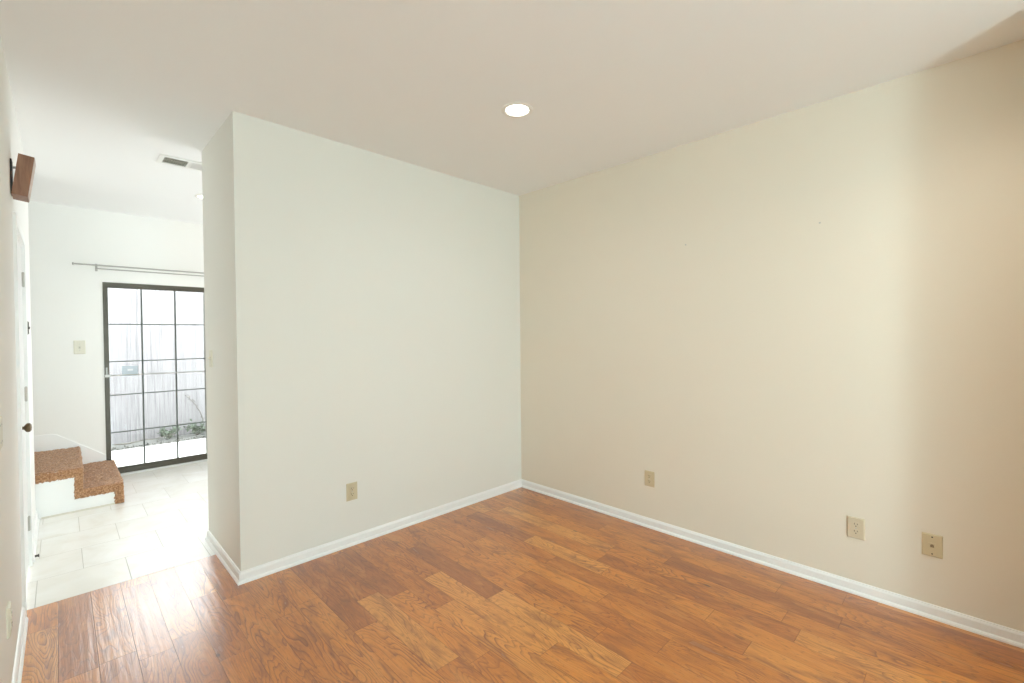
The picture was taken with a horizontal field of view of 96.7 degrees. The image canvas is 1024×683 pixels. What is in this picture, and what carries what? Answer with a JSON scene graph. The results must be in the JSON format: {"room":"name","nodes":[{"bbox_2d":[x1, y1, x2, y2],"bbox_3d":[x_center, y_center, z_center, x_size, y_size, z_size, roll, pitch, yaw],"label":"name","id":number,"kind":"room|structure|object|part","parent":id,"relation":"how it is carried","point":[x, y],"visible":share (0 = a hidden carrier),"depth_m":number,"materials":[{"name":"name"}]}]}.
{"room":"empty living room","nodes":[
{"label":"empty living room","id":0,"kind":"room"},
{"bbox_2d":[0,37,35,682],"bbox_3d":[-1.330,0.129,0.094,1.439,2.840,8.405,-1,1,-45],"label":"wall","id":1,"kind":"structure","parent":0,"point":[10,140],"depth_m":2.00,"materials":[{"name":"paint"}]},
{"bbox_2d":[0,416,2,449],"bbox_3d":[-1.834,0.330,1.634,0.006,0.114,0.118,-1,1,-45],"label":"blank plate","id":2,"kind":"object","parent":1,"relation":"attached to","point":[1,425],"visible":1,"depth_m":1.64,"materials":[{"name":"beige plastic"}]},
{"bbox_2d":[6,601,11,638],"bbox_3d":[-1.910,1.057,1.733,0.013,0.112,0.074,-1,1,-45],"label":"wall outlet","id":3,"kind":"object","parent":1,"relation":"attached to","point":[9,607],"visible":1,"depth_m":1.71,"materials":[{"name":"beige plastic"}]},
{"bbox_2d":[11,607,27,682],"bbox_3d":[-1.946,1.390,1.783,0.021,0.076,1.530,-1,1,-45],"label":"baseboard","id":4,"kind":"structure","parent":1,"relation":"attached to","point":[22,634],"depth_m":2.04,"materials":[{"name":"white wood"}]},
{"bbox_2d":[12,212,32,616],"bbox_3d":[-2.838,0.385,2.568,0.133,2.077,0.824,-1,1,-45],"label":"trim","id":5,"kind":"structure","parent":1,"relation":"attached to","point":[17,230],"depth_m":2.33,"materials":[{"name":"white wood"}]},
{"bbox_2d":[10,153,35,202],"bbox_3d":[-2.461,-0.821,2.296,0.086,0.208,0.135,-1,1,-45],"label":"wall speaker","id":6,"kind":"object","parent":1,"relation":"attached to","point":[21,186],"visible":1,"depth_m":2.25,"materials":[{"name":"brown wood"}]},
{"bbox_3d":[-2.485,-0.815,2.263,0.006,0.170,0.070,-1,1,-45],"label":"wall plate","id":7,"kind":"part","parent":6,"relation":"part of","materials":[{"name":"black plastic"}]},
{"bbox_2d":[28,159,35,201],"bbox_3d":[-2.441,-0.818,2.317,0.027,0.194,0.127,-1,1,-45],"label":"grille","id":8,"kind":"object","parent":6,"relation":"attached to","point":[31,162],"depth_m":2.27,"materials":[{"name":"fabric"}]},
{"bbox_2d":[17,239,31,582],"bbox_3d":[-2.804,0.412,2.615,0.085,1.998,0.709,-1,1,-45],"label":"door","id":9,"kind":"structure","parent":1,"relation":"in","point":[27,427],"depth_m":2.73,"materials":[{"name":"white paint"}]},
{"bbox_3d":[-2.586,0.459,2.421,0.050,0.052,0.052,-1,1,-45],"label":"knob","id":10,"kind":"part","parent":9,"relation":"part of","materials":[{"name":"brown metal"}]},
{"bbox_2d":[32,511,39,562],"bbox_3d":[-3.419,1.380,3.269,0.021,0.076,0.967,-1,1,-45],"label":"baseboard","id":11,"kind":"structure","parent":1,"relation":"attached to","point":[36,520],"depth_m":3.27,"materials":[{"name":"white wood"}]},
{"bbox_2d":[28,201,203,453],"bbox_3d":[-3.931,0.075,5.022,4.684,2.840,0.140,-1,1,-45],"label":"wall","id":12,"kind":"structure","parent":0,"point":[66,299],"depth_m":4.56,"materials":[{"name":"paint"}]},
{"bbox_2d":[34,434,105,463],"bbox_3d":[-4.847,1.162,4.012,1.905,0.515,0.014,-1,1,-45],"label":"trim","id":13,"kind":"structure","parent":12,"relation":"attached to","point":[47,442],"depth_m":4.45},
{"bbox_2d":[73,340,85,353],"bbox_3d":[-4.306,0.057,4.538,0.086,0.134,0.019,-1,1,-45],"label":"light switch","id":14,"kind":"object","parent":12,"relation":"attached to","point":[79,346],"visible":1,"depth_m":4.54,"materials":[{"name":"beige plastic"}]},
{"bbox_2d":[72,262,203,276],"bbox_3d":[-3.525,-0.767,5.252,2.227,0.074,0.098,-1,1,-45],"label":"curtain rod","id":15,"kind":"object","parent":12,"relation":"attached to","point":[73,263],"visible":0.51,"depth_m":4.81,"materials":[{"name":"grey metal"}]},
{"bbox_3d":[-3.464,-0.753,5.311,2.058,0.012,0.012,-1,1,-45],"label":"rod","id":16,"kind":"part","parent":15,"relation":"part of","materials":[{"name":"grey metal"}]},
{"bbox_2d":[102,282,206,475],"bbox_3d":[-3.579,0.382,5.338,1.786,2.012,0.150,-1,1,-45],"label":"door","id":17,"kind":"structure","parent":12,"relation":"in","point":[161,464],"depth_m":4.91,"materials":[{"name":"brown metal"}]},
{"bbox_2d":[122,366,137,375],"bbox_3d":[-4.052,0.312,4.834,0.130,0.105,0.004,-1,1,-45],"label":"window sticker","id":18,"kind":"object","parent":17,"relation":"attached to","point":[125,369],"visible":1,"depth_m":4.83,"materials":[{"name":"paper"}]},
{"bbox_2d":[105,370,205,376],"bbox_3d":[-3.855,0.349,4.979,0.884,0.032,0.021,-1,1,-45],"label":"bar","id":19,"kind":"object","parent":17,"relation":"attached to","point":[110,375],"visible":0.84,"depth_m":4.93,"materials":[{"name":"grey metal"}]},
{"bbox_3d":[-3.846,0.348,4.987,0.822,0.015,0.010,-1,1,-45],"label":"rod","id":20,"kind":"part","parent":19,"relation":"part of","materials":[{"name":"grey metal"}]},
{"bbox_3d":[-3.571,1.377,5.353,1.782,0.019,0.150,-1,1,-45],"label":"sill","id":21,"kind":"part","parent":17,"relation":"part of","materials":[{"name":"white metal"}]},
{"bbox_3d":[-3.292,0.373,5.653,0.878,1.946,0.030,-1,1,-45],"label":"fixed panel","id":22,"kind":"part","parent":17,"relation":"part of","materials":[{"name":"clear glass"}]},
{"bbox_2d":[26,461,214,609],"bbox_3d":[-2.868,1.452,4.053,4.784,0.100,2.747,-1,1,-45],"label":"floor tile","id":23,"kind":"structure","parent":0,"point":[162,522],"depth_m":3.29,"materials":[{"name":"tile"}]},
{"bbox_2d":[34,446,124,518],"bbox_3d":[-4.452,1.235,3.663,1.972,0.373,1.067,-1,1,-45],"label":"carpeted stairs","id":24,"kind":"structure","parent":23,"relation":"on","point":[64,485],"depth_m":3.82,"materials":[{"name":"brown carpet"}]},
{"bbox_3d":[-3.578,1.405,3.802,0.486,0.012,0.012,-1,1,-45],"label":"shoe moulding","id":25,"kind":"part","parent":24,"relation":"part of","materials":[{"name":"white wood"}]},
{"bbox_2d":[202,111,520,570],"bbox_3d":[-1.044,0.020,3.761,2.358,2.740,0.810,-1,1,-45],"label":"wall","id":26,"kind":"structure","parent":0,"point":[362,307],"depth_m":3.11,"materials":[{"name":"beige paint"}]},
{"bbox_2d":[208,350,212,366],"bbox_3d":[-2.052,0.116,3.092,0.019,0.116,0.076,-1,1,-45],"label":"light switch","id":27,"kind":"object","parent":26,"relation":"attached to","point":[210,357],"visible":1,"depth_m":3.08,"materials":[{"name":"beige plastic"}]},
{"bbox_2d":[346,482,356,501],"bbox_3d":[-1.100,1.032,3.135,0.078,0.120,0.009,-1,1,-45],"label":"wall outlet","id":28,"kind":"object","parent":26,"relation":"attached to","point":[351,488],"visible":1,"depth_m":3.13,"materials":[{"name":"beige plastic"}]},
{"bbox_2d":[205,479,521,585],"bbox_3d":[-1.040,1.356,3.774,2.379,0.068,0.852,-1,1,-45],"label":"baseboard","id":29,"kind":"structure","parent":26,"relation":"attached to","point":[240,577],"depth_m":3.11,"materials":[{"name":"white wood"}]},
{"bbox_2d":[0,0,1023,224],"bbox_3d":[-0.577,-1.382,1.674,4.784,0.120,9.604,-1,1,-45],"label":"ceiling","id":30,"kind":"structure","parent":0,"point":[101,89],"depth_m":2.25,"materials":[{"name":"paint"}]},
{"bbox_2d":[156,154,201,171],"bbox_3d":[-2.432,-1.329,3.416,0.350,0.008,0.200,-1,1,-45],"label":"ceiling vent","id":31,"kind":"object","parent":30,"relation":"in","point":[164,159],"visible":0.77,"depth_m":3.38,"materials":[{"name":"white metal"}]},
{"bbox_2d":[501,102,532,117],"bbox_3d":[0.031,-1.339,2.643,0.184,0.006,0.184,-1,1,-45],"label":"recessed light","id":32,"kind":"object","parent":30,"relation":"in","point":[514,109],"visible":1,"depth_m":2.63,"materials":[{"name":"white"}]},
{"bbox_2d":[21,487,1023,682],"bbox_3d":[0.932,1.463,1.157,3.465,0.100,6.717,-1,1,-45],"label":"floor","id":33,"kind":"structure","parent":0,"point":[520,585],"depth_m":2.29,"materials":[{"name":"brown wood"}]},
{"bbox_2d":[519,39,1023,631],"bbox_3d":[1.148,0.058,3.310,0.120,2.840,9.724,-1,1,-45],"label":"wall","id":34,"kind":"structure","parent":0,"point":[781,375],"depth_m":2.61,"materials":[{"name":"beige paint"}]},
{"bbox_2d":[645,470,654,487],"bbox_3d":[1.017,1.016,3.374,0.009,0.114,0.078,-1,1,-45],"label":"wall outlet","id":35,"kind":"object","parent":34,"relation":"attached to","point":[649,475],"visible":1,"depth_m":3.37,"materials":[{"name":"beige plastic"}]},
{"bbox_2d":[522,479,1023,648],"bbox_3d":[1.210,1.346,3.179,0.021,0.068,3.179,-1,1,-45],"label":"baseboard","id":36,"kind":"structure","parent":34,"relation":"attached to","point":[1004,634],"depth_m":2.63,"materials":[{"name":"white wood"}]},
{"bbox_2d":[847,515,864,540],"bbox_3d":[1.885,1.022,2.497,0.012,0.116,0.078,-1,1,-45],"label":"wall outlet","id":37,"kind":"object","parent":34,"relation":"attached to","point":[855,526],"visible":1,"depth_m":2.49,"materials":[{"name":"beige plastic"}]},
{"bbox_2d":[852,522,859,527],"bbox_3d":[1.882,1.003,2.494,0.003,0.028,0.034,-1,1,-45],"label":"receptacle","id":38,"kind":"object","parent":37,"relation":"attached to","point":[854,524],"depth_m":2.49,"materials":[{"name":"beige plastic"}]},
{"bbox_2d":[852,529,859,534],"bbox_3d":[1.882,1.042,2.494,0.003,0.028,0.034,-1,1,-45],"label":"receptacle","id":39,"kind":"object","parent":37,"relation":"attached to","point":[854,531],"depth_m":2.49,"materials":[{"name":"beige plastic"}]},
{"bbox_2d":[922,532,942,558],"bbox_3d":[2.101,1.020,2.279,0.011,0.113,0.078,-1,1,-45],"label":"phone jack","id":40,"kind":"object","parent":34,"relation":"attached to","point":[932,544],"visible":1,"depth_m":2.28,"materials":[{"name":"beige plastic"}]},
{"label":"outside","id":41,"kind":"structure","parent":0,"visible":0},
{"bbox_2d":[111,432,205,450],"bbox_3d":[-4.976,1.489,7.187,9.000,0.085,1.200,-1,1,-45],"label":"garden bed","id":42,"kind":"object","parent":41,"point":[187,436],"visible":0.11,"depth_m":6.64,"materials":[{"name":"soil"}]},
{"bbox_2d":[115,433,173,444],"bbox_3d":[-5.160,1.380,6.431,0.086,0.068,0.679,0,1,41],"label":"fallen branch","id":43,"kind":"object","parent":42,"relation":"on","point":[172,433],"visible":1,"depth_m":6.36,"materials":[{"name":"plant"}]},
{"bbox_2d":[108,288,204,443],"bbox_3d":[-5.030,0.284,7.229,9.024,2.335,0.154,-1,1,-45],"label":"wooden fence","id":44,"kind":"object","parent":42,"relation":"on","point":[126,411],"visible":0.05,"depth_m":6.82,"materials":[{"name":"grey wood"}]},
{"bbox_2d":[111,436,205,450],"bbox_3d":[-4.788,1.440,6.702,2.604,0.079,0.267,-1,1,-45],"label":"leaf litter","id":45,"kind":"object","parent":42,"relation":"on","point":[196,437],"visible":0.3,"depth_m":6.49,"materials":[{"name":"plant"}]},
{"bbox_2d":[157,425,181,438],"bbox_3d":[-5.111,1.359,6.811,0.295,0.195,0.253,-1,1,-45],"label":"shrub","id":46,"kind":"object","parent":42,"relation":"on","point":[168,432],"visible":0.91,"depth_m":6.77,"materials":[{"name":"green plant"}]},
{"bbox_2d":[183,419,204,434],"bbox_3d":[-4.856,1.322,7.058,0.377,0.257,0.239,-1,1,-45],"label":"shrub","id":47,"kind":"object","parent":42,"relation":"on","point":[191,426],"visible":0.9,"depth_m":7.02,"materials":[{"name":"green plant"}]},
{"bbox_2d":[185,395,203,425],"bbox_3d":[-4.955,1.142,7.127,0.261,0.648,0.077,-1,1,-45],"label":"climbing vine","id":48,"kind":"object","parent":42,"relation":"on","point":[185,395],"visible":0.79,"depth_m":7.14,"materials":[{"name":"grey plant"}]},
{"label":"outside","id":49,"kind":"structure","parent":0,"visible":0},
{"bbox_2d":[111,438,205,464],"bbox_3d":[-3.992,1.488,6.194,9.000,0.100,1.596,-1,1,-45],"label":"patio slab","id":50,"kind":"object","parent":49,"point":[198,446],"visible":0.11,"depth_m":5.98,"materials":[{"name":"concrete"}]},
{"bbox_2d":[112,456,129,466],"bbox_3d":[-4.673,1.441,5.445,0.120,0.030,0.600,-1,1,-45],"label":"paver","id":51,"kind":"object","parent":50,"relation":"on","point":[120,461],"visible":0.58,"depth_m":5.42,"materials":[{"name":"white concrete"}]}
]}

